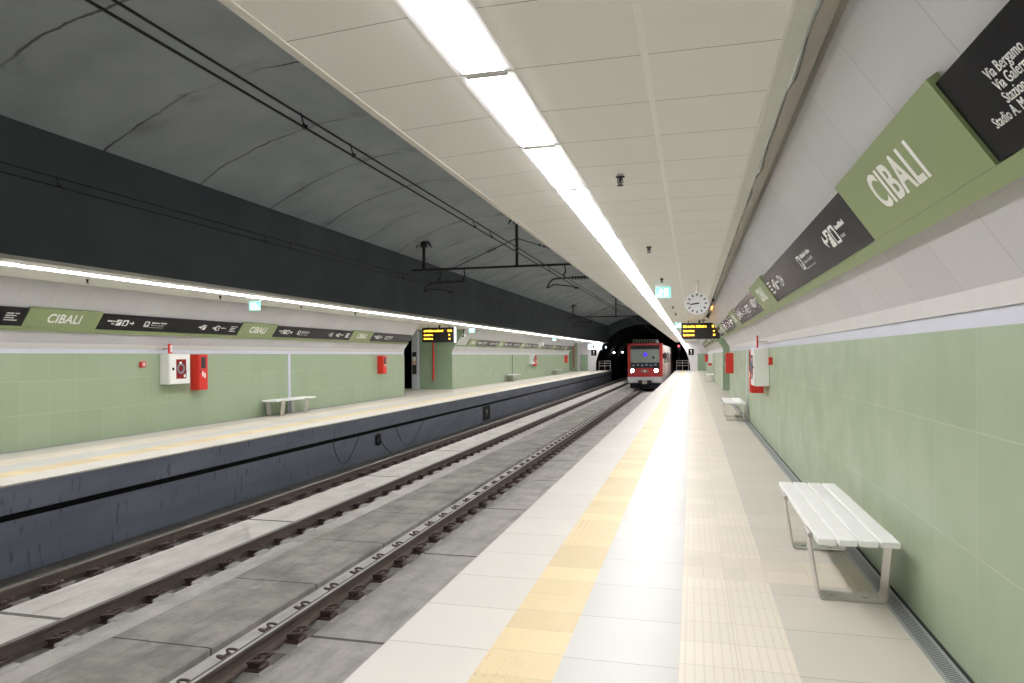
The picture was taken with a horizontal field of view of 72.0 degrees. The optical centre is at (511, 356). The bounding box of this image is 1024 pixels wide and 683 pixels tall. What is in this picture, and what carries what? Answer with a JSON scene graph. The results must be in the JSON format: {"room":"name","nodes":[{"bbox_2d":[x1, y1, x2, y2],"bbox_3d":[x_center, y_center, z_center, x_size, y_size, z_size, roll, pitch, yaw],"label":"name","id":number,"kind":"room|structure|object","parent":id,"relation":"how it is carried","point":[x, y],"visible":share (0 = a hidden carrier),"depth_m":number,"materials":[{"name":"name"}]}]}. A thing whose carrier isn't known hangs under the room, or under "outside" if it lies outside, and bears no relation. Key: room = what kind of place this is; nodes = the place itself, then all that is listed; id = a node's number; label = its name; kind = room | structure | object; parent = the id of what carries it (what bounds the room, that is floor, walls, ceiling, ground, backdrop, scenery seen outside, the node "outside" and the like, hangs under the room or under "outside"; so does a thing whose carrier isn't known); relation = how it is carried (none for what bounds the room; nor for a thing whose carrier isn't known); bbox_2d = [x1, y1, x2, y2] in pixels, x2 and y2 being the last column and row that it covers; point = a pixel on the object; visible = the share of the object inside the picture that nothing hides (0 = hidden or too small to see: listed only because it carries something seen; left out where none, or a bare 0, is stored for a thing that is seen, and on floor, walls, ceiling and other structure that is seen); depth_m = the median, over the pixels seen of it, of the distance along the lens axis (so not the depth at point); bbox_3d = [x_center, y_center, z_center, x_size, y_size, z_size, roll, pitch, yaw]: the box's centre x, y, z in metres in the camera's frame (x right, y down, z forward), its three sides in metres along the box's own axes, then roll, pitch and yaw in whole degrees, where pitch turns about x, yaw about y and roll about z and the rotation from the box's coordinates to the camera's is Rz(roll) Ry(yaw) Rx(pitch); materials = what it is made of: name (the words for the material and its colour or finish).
{"room":"metro station","nodes":[
{"label":"metro station","id":0,"kind":"room"},
{"bbox_2d":[0,276,577,452],"bbox_3d":[-3.656,0.002,36.033,3.402,3.250,80.000,0,0,14],"label":"wall","id":1,"kind":"structure","parent":0,"point":[57,388],"depth_m":16.33,"materials":[{"name":"green tile"}]},
{"bbox_2d":[0,306,28,325],"bbox_3d":[-8.978,-0.678,10.013,0.222,0.308,4.480,0,0,14],"label":"board","id":2,"kind":"object","parent":1,"relation":"attached to","point":[15,316],"visible":1,"depth_m":11.95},
{"bbox_2d":[21,306,103,329],"bbox_3d":[-8.217,-0.692,12.936,0.254,0.345,1.550,0,0,14],"label":"name plate","id":3,"kind":"object","parent":1,"relation":"attached to","point":[36,316],"visible":1,"depth_m":12.85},
{"bbox_2d":[139,361,145,367],"bbox_3d":[-7.946,0.175,15.170,0.071,0.130,0.130,0,0,14],"label":"button","id":4,"kind":"object","parent":1,"relation":"attached to","point":[142,364],"visible":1,"depth_m":15.12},
{"bbox_2d":[163,344,171,353],"bbox_3d":[-7.729,-0.172,15.774,0.214,0.220,0.110,0,0,14],"label":"sign","id":5,"kind":"object","parent":1,"relation":"attached to","point":[169,348],"visible":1,"depth_m":15.74,"materials":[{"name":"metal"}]},
{"bbox_2d":[96,313,241,334],"bbox_3d":[-7.492,-0.690,15.816,0.222,0.308,4.380,0,0,14],"label":"board","id":6,"kind":"object","parent":1,"relation":"attached to","point":[107,321],"visible":1,"depth_m":15.40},
{"bbox_2d":[160,354,189,384],"bbox_3d":[-7.625,0.287,15.991,0.284,0.680,0.660,0,0,14],"label":"cabinet","id":7,"kind":"object","parent":1,"relation":"attached to","point":[174,368],"visible":1,"depth_m":15.79,"materials":[{"name":"metal"}]},
{"bbox_2d":[190,354,207,389],"bbox_3d":[-7.437,0.376,16.774,0.258,0.840,0.310,0,0,14],"label":"upper cabinet","id":8,"kind":"object","parent":1,"relation":"attached to","point":[198,363],"visible":1,"depth_m":16.64,"materials":[{"name":"red metal"}]},
{"bbox_2d":[0,325,407,344],"bbox_3d":[-7.235,-0.506,17.284,0.083,0.090,23.900,0,0,14],"label":"rail","id":9,"kind":"object","parent":1,"relation":"attached to","point":[2,327],"visible":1,"depth_m":15.57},
{"bbox_2d":[236,322,277,336],"bbox_3d":[-6.744,-0.703,18.690,0.254,0.345,1.550,0,0,14],"label":"name plate","id":10,"kind":"object","parent":1,"relation":"attached to","point":[247,328],"visible":1,"depth_m":18.62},
{"bbox_2d":[288,354,290,412],"bbox_3d":[-6.550,0.789,20.724,0.019,1.720,0.140,0,0,14],"label":"trim","id":11,"kind":"structure","parent":1,"relation":"attached to","point":[289,355],"depth_m":20.72,"materials":[{"name":"metal"}]},
{"bbox_2d":[272,326,353,339],"bbox_3d":[-6.004,-0.701,21.629,0.222,0.308,4.500,0,0,14],"label":"board","id":12,"kind":"object","parent":1,"relation":"attached to","point":[281,331],"visible":1,"depth_m":21.33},
{"bbox_2d":[349,330,373,340],"bbox_3d":[-5.241,-0.714,24.561,0.254,0.345,1.550,0,0,14],"label":"name plate","id":13,"kind":"object","parent":1,"relation":"attached to","point":[357,335],"visible":1,"depth_m":24.50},
{"bbox_2d":[377,356,386,373],"bbox_3d":[-4.908,0.317,26.656,0.258,0.680,0.310,0,0,14],"label":"fire extinguisher cabinet","id":14,"kind":"object","parent":1,"relation":"attached to","point":[381,360],"visible":1,"depth_m":26.52,"materials":[{"name":"red metal"}]},
{"bbox_2d":[370,332,412,342],"bbox_3d":[-4.610,-0.711,27.073,0.222,0.308,3.620,0,0,14],"label":"board","id":15,"kind":"object","parent":1,"relation":"attached to","point":[384,337],"visible":1,"depth_m":26.91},
{"bbox_2d":[404,357,404,395],"bbox_3d":[-4.622,0.820,29.118,0.380,1.610,0.080,0,0,14],"label":"door leaf","id":16,"kind":"structure","parent":1,"relation":"in","point":[404,357],"depth_m":29.08,"materials":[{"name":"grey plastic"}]},
{"bbox_2d":[412,352,416,373],"bbox_3d":[-4.835,0.336,34.890,0.220,1.100,0.040,0,0,14],"label":"panel","id":17,"kind":"object","parent":1,"relation":"attached to","point":[414,364],"visible":1,"depth_m":34.89,"materials":[{"name":"grey plastic"}]},
{"bbox_2d":[412,330,419,388],"bbox_3d":[-4.796,0.164,35.127,0.320,2.945,0.280,0,0,14],"label":"trim","id":18,"kind":"structure","parent":1,"relation":"attached to","point":[416,336],"depth_m":35.00,"materials":[{"name":"metal"}]},
{"bbox_2d":[432,343,434,380],"bbox_3d":[-3.894,0.044,34.986,0.140,2.330,0.143,0,0,14],"label":"pipe","id":19,"kind":"object","parent":1,"relation":"attached to","point":[433,354],"visible":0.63,"depth_m":34.92,"materials":[{"name":"metal"}]},
{"bbox_2d":[466,339,478,345],"bbox_3d":[-2.053,-0.738,37.014,0.254,0.345,1.500,0,0,14],"label":"name plate","id":20,"kind":"object","parent":1,"relation":"attached to","point":[472,342],"visible":1,"depth_m":36.94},
{"bbox_2d":[476,340,498,345],"bbox_3d":[-1.370,-0.736,39.730,0.222,0.308,4.080,0,0,14],"label":"board","id":21,"kind":"object","parent":1,"relation":"attached to","point":[480,342],"visible":1,"depth_m":39.49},
{"bbox_2d":[496,341,505,346],"bbox_3d":[-0.664,-0.749,42.439,0.254,0.345,1.500,0,0,14],"label":"name plate","id":22,"kind":"object","parent":1,"relation":"attached to","point":[501,343],"visible":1,"depth_m":42.40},
{"bbox_2d":[503,342,520,346],"bbox_3d":[0.019,-0.746,45.155,0.222,0.308,4.080,0,0,14],"label":"board","id":23,"kind":"object","parent":1,"relation":"attached to","point":[507,344],"visible":1,"depth_m":44.98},
{"bbox_2d":[456,345,570,350],"bbox_3d":[1.458,-0.571,51.238,0.083,0.090,33.800,0,0,14],"label":"rail","id":24,"kind":"object","parent":1,"relation":"attached to","point":[456,345],"visible":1,"depth_m":43.41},
{"bbox_2d":[524,343,537,347],"bbox_3d":[1.408,-0.756,50.580,0.222,0.308,4.080,0,0,14],"label":"board","id":25,"kind":"object","parent":1,"relation":"attached to","point":[528,345],"visible":0.98,"depth_m":50.30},
{"bbox_2d":[530,355,534,363],"bbox_3d":[1.509,0.219,51.671,0.284,0.680,0.660,0,0,14],"label":"upper cabinet","id":26,"kind":"object","parent":1,"relation":"attached to","point":[532,357],"visible":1,"depth_m":51.38,"materials":[{"name":"white paint"}]},
{"bbox_2d":[542,344,552,348],"bbox_3d":[2.797,-0.767,56.005,0.222,0.308,4.080,0,0,14],"label":"board","id":27,"kind":"object","parent":1,"relation":"attached to","point":[544,346],"visible":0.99,"depth_m":56.08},
{"bbox_2d":[0,115,607,341],"bbox_3d":[-0.008,-2.330,35.094,0.370,1.940,80.000,0,0,14],"label":"wall","id":28,"kind":"structure","parent":0,"point":[38,220],"depth_m":12.51,"materials":[{"name":"paint"}]},
{"bbox_2d":[0,253,607,342],"bbox_3d":[-2.569,-1.429,35.752,5.668,0.284,80.000,0,0,14],"label":"light strip","id":29,"kind":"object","parent":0,"point":[5,270],"depth_m":13.98,"materials":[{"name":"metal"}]},
{"bbox_2d":[0,261,25,265],"bbox_3d":[-7.129,-1.296,9.454,0.280,0.032,1.185,0,0,14],"label":"recessed light","id":30,"kind":"object","parent":29,"relation":"in","point":[1,262],"visible":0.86,"depth_m":9.83,"materials":[{"name":"white"}]},
{"bbox_2d":[16,265,97,275],"bbox_3d":[-6.832,-1.298,10.613,0.280,0.032,1.185,0,0,14],"label":"recessed light","id":31,"kind":"object","parent":29,"relation":"in","point":[26,266],"visible":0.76,"depth_m":10.53,"materials":[{"name":"white"}]},
{"bbox_2d":[86,275,150,282],"bbox_3d":[-6.535,-1.300,11.773,0.280,0.032,1.185,0,0,14],"label":"recessed light","id":32,"kind":"object","parent":29,"relation":"in","point":[100,276],"visible":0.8,"depth_m":11.70,"materials":[{"name":"white"}]},
{"bbox_2d":[145,282,199,288],"bbox_3d":[-6.238,-1.302,12.932,0.280,0.032,1.185,0,0,14],"label":"recessed light","id":33,"kind":"object","parent":29,"relation":"in","point":[153,283],"visible":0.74,"depth_m":12.84,"materials":[{"name":"white"}]},
{"bbox_2d":[191,288,238,293],"bbox_3d":[-5.941,-1.304,14.092,0.280,0.032,1.185,0,0,14],"label":"recessed light","id":34,"kind":"object","parent":29,"relation":"in","point":[200,289],"visible":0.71,"depth_m":14.02,"materials":[{"name":"white"}]},
{"bbox_2d":[230,294,270,298],"bbox_3d":[-5.644,-1.307,15.252,0.280,0.032,1.185,0,0,14],"label":"recessed light","id":35,"kind":"object","parent":29,"relation":"in","point":[245,295],"visible":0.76,"depth_m":15.21,"materials":[{"name":"white"}]},
{"bbox_2d":[248,299,260,310],"bbox_3d":[-5.860,-1.174,16.053,0.300,0.255,0.040,0,0,14],"label":"exit sign","id":36,"kind":"object","parent":29,"relation":"hanging from","point":[254,304],"visible":1,"depth_m":16.04,"materials":[{"name":"teal"}]},
{"bbox_2d":[268,298,297,302],"bbox_3d":[-5.347,-1.309,16.411,0.280,0.032,1.185,0,0,14],"label":"recessed light","id":37,"kind":"object","parent":29,"relation":"in","point":[271,298],"visible":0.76,"depth_m":16.34,"materials":[{"name":"white"}]},
{"bbox_2d":[298,302,325,305],"bbox_3d":[-5.051,-1.311,17.571,0.280,0.032,1.185,0,0,14],"label":"recessed light","id":38,"kind":"object","parent":29,"relation":"in","point":[298,302],"visible":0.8,"depth_m":17.62,"materials":[{"name":"white"}]},
{"bbox_2d":[321,305,347,308],"bbox_3d":[-4.754,-1.313,18.730,0.280,0.032,1.185,0,0,14],"label":"recessed light","id":39,"kind":"object","parent":29,"relation":"in","point":[326,305],"visible":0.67,"depth_m":18.74,"materials":[{"name":"white"}]},
{"bbox_2d":[422,325,455,342],"bbox_3d":[-3.110,-0.949,30.126,1.465,0.745,0.250,0,0,14],"label":"display","id":40,"kind":"object","parent":29,"relation":"hanging from","point":[443,334],"visible":1,"depth_m":30.00,"materials":[{"name":"metal"}]},
{"bbox_2d":[587,343,601,349],"bbox_3d":[8.241,-1.024,70.195,1.480,0.765,0.145,0,0,14],"label":"sign","id":41,"kind":"object","parent":29,"relation":"hanging from","point":[590,346],"visible":1,"depth_m":70.14,"materials":[{"name":"white"}]},
{"bbox_2d":[0,370,611,579],"bbox_3d":[-2.164,2.266,37.203,5.680,1.300,83.000,0,0,14],"label":"platform","id":42,"kind":"structure","parent":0,"point":[58,503],"depth_m":13.00,"materials":[{"name":"concrete"}]},
{"bbox_2d":[0,396,403,454],"bbox_3d":[-8.454,1.671,13.001,0.133,0.024,32.990,0,0,14],"label":"drain grate","id":43,"kind":"object","parent":42,"relation":"on","point":[401,396],"visible":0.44,"depth_m":15.52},
{"bbox_2d":[262,396,315,415],"bbox_3d":[-6.343,1.423,20.181,0.525,0.448,2.050,0,0,14],"label":"bench","id":44,"kind":"object","parent":42,"relation":"on","point":[282,400],"visible":1,"depth_m":19.66,"materials":[{"name":"metal"}]},
{"bbox_2d":[375,433,391,452],"bbox_3d":[-3.623,2.492,20.006,0.061,0.690,1.054,0,0,14],"label":"cable coil","id":45,"kind":"object","parent":42,"relation":"hanging from","point":[378,436],"visible":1,"depth_m":19.63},
{"bbox_2d":[483,405,489,420],"bbox_3d":[-1.094,2.418,30.117,0.065,0.620,1.100,0,0,14],"label":"niche","id":46,"kind":"object","parent":42,"relation":"attached to","point":[486,409],"visible":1,"depth_m":30.04,"materials":[{"name":"grey plastic"}]},
{"bbox_2d":[507,374,519,381],"bbox_3d":[0.130,1.375,45.466,0.525,0.448,2.050,0,0,14],"label":"bench","id":47,"kind":"object","parent":42,"relation":"on","point":[508,374],"visible":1,"depth_m":44.78,"materials":[{"name":"metal"}]},
{"bbox_2d":[0,0,637,325],"bbox_3d":[3.474,-3.783,34.200,6.840,1.267,80.000,0,0,14],"label":"vault","id":48,"kind":"object","parent":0,"point":[70,69],"visible":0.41,"depth_m":11.14,"materials":[{"name":"concrete"}]},
{"bbox_2d":[412,220,588,292],"bbox_3d":[-0.012,-2.990,20.642,6.220,2.140,0.200,0,0,14],"label":"gantry","id":49,"kind":"object","parent":48,"relation":"hanging from","point":[424,243],"visible":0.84,"depth_m":20.76,"materials":[{"name":"metal"}]},
{"bbox_2d":[0,161,633,338],"bbox_3d":[8.452,-2.094,61.367,0.064,0.142,134.900,0,0,14],"label":"overhead line","id":50,"kind":"object","parent":49,"relation":"hanging from","point":[56,177],"visible":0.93,"depth_m":10.45,"materials":[{"name":"metal"}]},
{"bbox_2d":[84,0,670,341],"bbox_3d":[12.133,-2.122,60.425,0.064,0.142,134.900,0,0,14],"label":"overhead line","id":51,"kind":"object","parent":49,"relation":"hanging from","point":[304,126],"visible":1,"depth_m":5.68,"materials":[{"name":"metal"}]},
{"bbox_2d":[568,296,647,326],"bbox_3d":[6.808,-3.041,47.283,6.220,2.140,0.200,0,0,14],"label":"gantry","id":52,"kind":"object","parent":48,"relation":"hanging from","point":[572,306],"visible":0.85,"depth_m":47.41,"materials":[{"name":"metal"}]},
{"bbox_2d":[0,376,655,682],"bbox_3d":[10.459,2.827,61.328,7.000,0.390,136.000,0,0,14],"label":"track bed","id":53,"kind":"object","parent":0,"point":[181,634],"depth_m":8.93,"materials":[{"name":"concrete"}]},
{"bbox_2d":[0,377,627,610],"bbox_3d":[7.976,2.629,61.715,0.474,0.179,135.480,0,0,14],"label":"rail","id":54,"kind":"object","parent":53,"relation":"on","point":[47,583],"visible":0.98,"depth_m":11.34,"materials":[{"name":"metal"}]},
{"bbox_2d":[0,382,629,667],"bbox_3d":[9.418,2.618,61.346,0.437,0.179,135.480,0,0,14],"label":"rail","id":55,"kind":"object","parent":53,"relation":"on","point":[46,636],"visible":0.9,"depth_m":9.10,"materials":[{"name":"metal"}]},
{"bbox_2d":[176,389,644,682],"bbox_3d":[11.536,2.602,60.804,0.474,0.179,135.480,0,0,14],"label":"rail","id":56,"kind":"object","parent":53,"relation":"on","point":[250,657],"visible":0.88,"depth_m":8.38,"materials":[{"name":"metal"}]},
{"bbox_2d":[627,333,674,388],"bbox_3d":[14.874,0.225,71.676,2.900,4.516,38.750,0,0,14],"label":"train","id":57,"kind":"object","parent":56,"relation":"on","point":[651,362],"visible":0.94,"depth_m":53.80,"materials":[{"name":"red metal"}]},
{"bbox_2d":[218,0,840,341],"bbox_3d":[9.551,-1.520,32.648,5.668,0.284,80.000,0,0,14],"label":"ceiling","id":58,"kind":"structure","parent":0,"point":[681,99],"depth_m":3.72,"materials":[{"name":"paint"}]},
{"bbox_2d":[394,0,513,75],"bbox_3d":[-0.274,-1.347,2.756,0.280,0.032,1.185,0,0,14],"label":"recessed light","id":59,"kind":"object","parent":58,"relation":"in","point":[447,25],"visible":0.98,"depth_m":2.92,"materials":[{"name":"white"}]},
{"bbox_2d":[458,70,559,146],"bbox_3d":[0.023,-1.349,3.916,0.280,0.032,1.185,0,0,14],"label":"recessed light","id":60,"kind":"object","parent":58,"relation":"in","point":[496,92],"visible":0.87,"depth_m":3.77,"materials":[{"name":"white"}]},
{"bbox_2d":[518,144,586,189],"bbox_3d":[0.320,-1.351,5.075,0.280,0.032,1.185,0,0,14],"label":"recessed light","id":61,"kind":"object","parent":58,"relation":"in","point":[547,160],"visible":0.86,"depth_m":4.96,"materials":[{"name":"white"}]},
{"bbox_2d":[554,187,605,217],"bbox_3d":[0.617,-1.354,6.235,0.280,0.032,1.185,0,0,14],"label":"recessed light","id":62,"kind":"object","parent":58,"relation":"in","point":[577,200],"visible":0.86,"depth_m":6.13,"materials":[{"name":"white"}]},
{"bbox_2d":[577,216,617,237],"bbox_3d":[0.914,-1.356,7.394,0.280,0.032,1.185,0,0,14],"label":"recessed light","id":63,"kind":"object","parent":58,"relation":"in","point":[597,227],"visible":0.85,"depth_m":7.31,"materials":[{"name":"white"}]},
{"bbox_2d":[594,236,627,252],"bbox_3d":[1.211,-1.358,8.554,0.280,0.032,1.185,0,0,14],"label":"recessed light","id":64,"kind":"object","parent":58,"relation":"in","point":[609,244],"visible":0.85,"depth_m":8.47,"materials":[{"name":"white"}]},
{"bbox_2d":[606,252,634,263],"bbox_3d":[1.508,-1.360,9.714,0.280,0.032,1.185,0,0,14],"label":"recessed light","id":65,"kind":"object","parent":58,"relation":"in","point":[617,257],"visible":0.85,"depth_m":9.64,"materials":[{"name":"white"}]},
{"bbox_2d":[610,253,631,263],"bbox_3d":[1.508,-1.350,9.714,0.202,0.009,1.129,0,0,14],"label":"diffuser","id":66,"kind":"object","parent":65,"relation":"attached to","point":[618,258],"depth_m":9.69,"materials":[{"name":"white"}]},
{"bbox_2d":[616,173,624,185],"bbox_3d":[0.803,-1.309,5.232,0.053,0.085,0.059,0,0,-36],"label":"sprinkler","id":67,"kind":"object","parent":58,"relation":"attached to","point":[620,176],"visible":1,"depth_m":5.22,"materials":[{"name":"metal"}]},
{"bbox_2d":[616,263,640,272],"bbox_3d":[1.804,-1.363,10.873,0.280,0.032,1.185,0,0,14],"label":"recessed light","id":68,"kind":"object","parent":58,"relation":"in","point":[625,268],"visible":0.83,"depth_m":10.81,"materials":[{"name":"white"}]},
{"bbox_2d":[619,264,637,272],"bbox_3d":[1.804,-1.352,10.873,0.202,0.009,1.129,0,0,14],"label":"diffuser","id":69,"kind":"object","parent":68,"relation":"attached to","point":[625,268],"depth_m":10.81,"materials":[{"name":"white"}]},
{"bbox_2d":[624,273,644,280],"bbox_3d":[2.101,-1.365,12.033,0.280,0.032,1.185,0,0,14],"label":"recessed light","id":70,"kind":"object","parent":58,"relation":"in","point":[631,276],"visible":0.84,"depth_m":11.97,"materials":[{"name":"white"}]},
{"bbox_2d":[631,280,648,286],"bbox_3d":[2.398,-1.367,13.192,0.280,0.032,1.185,0,0,14],"label":"recessed light","id":71,"kind":"object","parent":58,"relation":"in","point":[635,283],"visible":0.86,"depth_m":13.14,"materials":[{"name":"white"}]},
{"bbox_2d":[636,286,652,291],"bbox_3d":[2.695,-1.369,14.352,0.280,0.032,1.185,0,0,14],"label":"recessed light","id":72,"kind":"object","parent":58,"relation":"in","point":[640,289],"visible":0.83,"depth_m":14.28,"materials":[{"name":"white"}]},
{"bbox_2d":[637,287,650,291],"bbox_3d":[2.695,-1.359,14.352,0.202,0.009,1.129,0,0,14],"label":"diffuser","id":73,"kind":"object","parent":72,"relation":"attached to","point":[641,289],"depth_m":14.28,"materials":[{"name":"white"}]},
{"bbox_2d":[640,292,654,296],"bbox_3d":[2.992,-1.371,15.512,0.280,0.032,1.185,0,0,14],"label":"recessed light","id":74,"kind":"object","parent":58,"relation":"in","point":[644,294],"visible":0.85,"depth_m":15.46,"materials":[{"name":"white"}]},
{"bbox_2d":[644,296,657,300],"bbox_3d":[3.289,-1.374,16.671,0.280,0.032,1.185,0,0,14],"label":"recessed light","id":75,"kind":"object","parent":58,"relation":"in","point":[654,298],"visible":0.81,"depth_m":16.64,"materials":[{"name":"white"}]},
{"bbox_2d":[646,297,656,300],"bbox_3d":[3.289,-1.363,16.671,0.202,0.009,1.129,0,0,14],"label":"diffuser","id":76,"kind":"object","parent":75,"relation":"attached to","point":[647,298],"depth_m":16.76,"materials":[{"name":"white"}]},
{"bbox_2d":[655,284,670,297],"bbox_3d":[2.875,-1.239,13.403,0.300,0.255,0.040,0,0,14],"label":"exit sign","id":77,"kind":"object","parent":58,"relation":"hanging from","point":[662,290],"visible":1,"depth_m":13.39,"materials":[{"name":"teal"}]},
{"bbox_2d":[675,322,682,327],"bbox_3d":[6.720,-1.268,28.419,0.300,0.255,0.040,0,0,14],"label":"exit sign","id":78,"kind":"object","parent":58,"relation":"hanging from","point":[677,324],"visible":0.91,"depth_m":28.41,"materials":[{"name":"teal"}]},
{"bbox_2d":[685,281,708,314],"bbox_3d":[3.365,-1.062,12.824,0.416,0.620,0.114,0,0,14],"label":"clock","id":79,"kind":"object","parent":58,"relation":"hanging from","point":[696,303],"visible":1,"depth_m":12.78,"materials":[{"name":"grey plastic"}]},
{"bbox_2d":[681,320,719,338],"bbox_3d":[7.334,-1.038,27.444,1.450,0.725,0.226,0,0,14],"label":"display","id":80,"kind":"object","parent":58,"relation":"hanging from","point":[699,330],"visible":0.91,"depth_m":27.35,"materials":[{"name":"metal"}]},
{"bbox_2d":[706,0,823,316],"bbox_3d":[8.285,-1.517,30.392,0.093,0.095,69.002,0,0,14],"label":"duct","id":81,"kind":"object","parent":58,"relation":"attached to","point":[797,66],"visible":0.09,"depth_m":3.80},
{"bbox_2d":[577,316,706,370],"bbox_3d":[13.496,-0.851,73.136,18.480,7.700,0.400,0,0,14],"label":"wall","id":82,"kind":"structure","parent":0,"point":[698,348],"depth_m":73.36,"materials":[{"name":"white paint"}]},
{"bbox_2d":[580,355,587,370],"bbox_3d":[7.615,0.683,74.396,0.800,1.720,0.078,0,0,14],"label":"service door","id":83,"kind":"structure","parent":82,"relation":"in","point":[583,358],"depth_m":74.40,"materials":[{"name":"metal"}]},
{"bbox_2d":[698,354,705,370],"bbox_3d":[19.221,0.596,71.425,0.800,1.720,0.078,0,0,14],"label":"service door","id":84,"kind":"structure","parent":82,"relation":"in","point":[701,357],"depth_m":71.42,"materials":[{"name":"metal"}]},
{"bbox_2d":[596,324,689,375],"bbox_3d":[20.392,-0.228,100.172,9.799,6.350,55.800,0,0,14],"label":"tunnel","id":85,"kind":"structure","parent":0,"point":[619,361],"depth_m":92.73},
{"bbox_2d":[343,370,968,682],"bbox_3d":[9.945,2.175,34.103,5.680,1.300,83.000,0,0,14],"label":"floor","id":86,"kind":"structure","parent":0,"point":[666,553],"depth_m":4.82,"materials":[{"name":"tile"}]},
{"bbox_2d":[678,344,680,369],"bbox_3d":[17.637,0.093,74.323,0.340,2.750,0.250,0,0,14],"label":"signal post","id":87,"kind":"object","parent":86,"relation":"on","point":[679,345],"visible":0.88,"depth_m":74.26,"materials":[{"name":"metal"}]},
{"bbox_2d":[676,360,688,369],"bbox_3d":[17.870,0.944,73.878,1.250,1.045,0.050,0,0,14],"label":"railing","id":88,"kind":"object","parent":86,"relation":"on","point":[682,365],"visible":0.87,"depth_m":73.86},
{"bbox_2d":[721,398,745,420],"bbox_3d":[5.601,1.334,17.882,0.525,0.448,2.050,0,0,14],"label":"bench","id":89,"kind":"object","parent":86,"relation":"on","point":[725,400],"visible":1,"depth_m":17.36,"materials":[{"name":"metal"}]},
{"bbox_2d":[779,482,900,604],"bbox_3d":[2.389,1.358,5.337,0.525,0.448,2.050,0,0,14],"label":"bench","id":90,"kind":"object","parent":86,"relation":"on","point":[831,517],"visible":1,"depth_m":4.76,"materials":[{"name":"metal"}]},
{"bbox_2d":[731,404,974,682],"bbox_3d":[3.823,1.579,9.858,0.133,0.024,32.990,0,0,14],"label":"drain grate","id":91,"kind":"object","parent":86,"relation":"on","point":[934,651],"visible":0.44,"depth_m":4.28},
{"bbox_2d":[699,0,1023,682],"bbox_3d":[10.660,-0.105,32.367,3.402,3.250,80.000,0,0,14],"label":"wall","id":92,"kind":"structure","parent":0,"point":[896,382],"depth_m":3.81,"materials":[{"name":"green tile"}]},
{"bbox_2d":[708,353,711,362],"bbox_3d":[13.648,0.128,48.563,0.284,0.680,0.660,0,0,14],"label":"upper cabinet","id":93,"kind":"object","parent":92,"relation":"attached to","point":[709,354],"visible":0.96,"depth_m":48.24,"materials":[{"name":"metal"}]},
{"bbox_2d":[716,326,724,336],"bbox_3d":[7.226,-0.870,24.427,0.223,0.308,2.875,0,0,14],"label":"board","id":94,"kind":"object","parent":92,"relation":"attached to","point":[718,329],"visible":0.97,"depth_m":24.44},
{"bbox_2d":[718,322,726,333],"bbox_3d":[6.651,-0.874,22.226,0.254,0.345,1.665,0,0,14],"label":"name plate","id":95,"kind":"object","parent":92,"relation":"attached to","point":[719,324],"visible":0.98,"depth_m":22.04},
{"bbox_2d":[721,315,736,332],"bbox_3d":[5.854,-0.860,19.065,0.223,0.308,4.845,0,0,14],"label":"board","id":96,"kind":"object","parent":92,"relation":"attached to","point":[727,323],"visible":0.98,"depth_m":18.75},
{"bbox_2d":[725,353,733,372],"bbox_3d":[7.255,0.226,23.541,0.258,0.680,0.310,0,0,14],"label":"upper cabinet","id":97,"kind":"object","parent":92,"relation":"attached to","point":[729,364],"visible":1,"depth_m":23.39,"materials":[{"name":"red metal"}]},
{"bbox_2d":[728,309,742,326],"bbox_3d":[5.034,-0.862,15.910,0.254,0.345,1.665,0,0,14],"label":"name plate","id":98,"kind":"object","parent":92,"relation":"attached to","point":[734,318],"visible":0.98,"depth_m":15.74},
{"bbox_2d":[746,350,747,418],"bbox_3d":[5.851,0.696,17.549,0.019,1.720,0.140,0,0,14],"label":"trim","id":99,"kind":"structure","parent":92,"relation":"attached to","point":[746,350],"depth_m":17.53,"materials":[{"name":"metal"}]},
{"bbox_2d":[733,291,763,322],"bbox_3d":[4.237,-0.848,12.748,0.223,0.308,4.845,0,0,14],"label":"board","id":100,"kind":"object","parent":92,"relation":"attached to","point":[748,307],"visible":0.98,"depth_m":12.19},
{"bbox_2d":[749,349,763,392],"bbox_3d":[4.726,0.285,13.660,0.258,0.840,0.310,0,0,14],"label":"upper cabinet","id":101,"kind":"object","parent":92,"relation":"attached to","point":[752,389],"visible":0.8,"depth_m":13.53,"materials":[{"name":"red metal"}]},
{"bbox_2d":[750,348,768,385],"bbox_3d":[4.513,0.196,12.884,0.284,0.680,0.660,0,0,14],"label":"upper cabinet","id":102,"kind":"object","parent":92,"relation":"attached to","point":[759,367],"visible":1,"depth_m":12.57,"materials":[{"name":"metal"}]},
{"bbox_2d":[749,275,779,309],"bbox_3d":[3.416,-0.849,9.593,0.254,0.345,1.665,0,0,14],"label":"name plate","id":103,"kind":"object","parent":92,"relation":"attached to","point":[760,291],"visible":1,"depth_m":9.42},
{"bbox_2d":[768,357,772,364],"bbox_3d":[4.398,0.082,12.009,0.071,0.130,0.130,0,0,14],"label":"button","id":104,"kind":"object","parent":92,"relation":"attached to","point":[770,359],"visible":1,"depth_m":11.95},
{"bbox_2d":[761,193,874,300],"bbox_3d":[2.619,-0.836,6.432,0.223,0.308,4.845,0,0,14],"label":"board","id":105,"kind":"object","parent":92,"relation":"attached to","point":[836,233],"visible":1,"depth_m":5.28,"materials":[{"name":"plastic"}]},
{"bbox_2d":[722,148,1023,338],"bbox_3d":[4.152,-0.661,11.942,0.083,0.090,28.600,0,0,14],"label":"rail","id":106,"kind":"object","parent":92,"relation":"attached to","point":[1010,169],"visible":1,"depth_m":3.22,"materials":[{"name":"metal"}]},
{"bbox_2d":[834,71,1007,240],"bbox_3d":[1.799,-0.837,3.277,0.254,0.345,1.665,0,0,14],"label":"name plate","id":107,"kind":"object","parent":92,"relation":"attached to","point":[928,151],"visible":0.99,"depth_m":2.96,"materials":[{"name":"plastic"}]},
{"bbox_2d":[935,0,1023,160],"bbox_3d":[1.047,-0.824,0.290,0.223,0.308,4.485,0,0,14],"label":"board","id":108,"kind":"object","parent":92,"relation":"attached to","point":[985,84],"visible":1,"depth_m":2.21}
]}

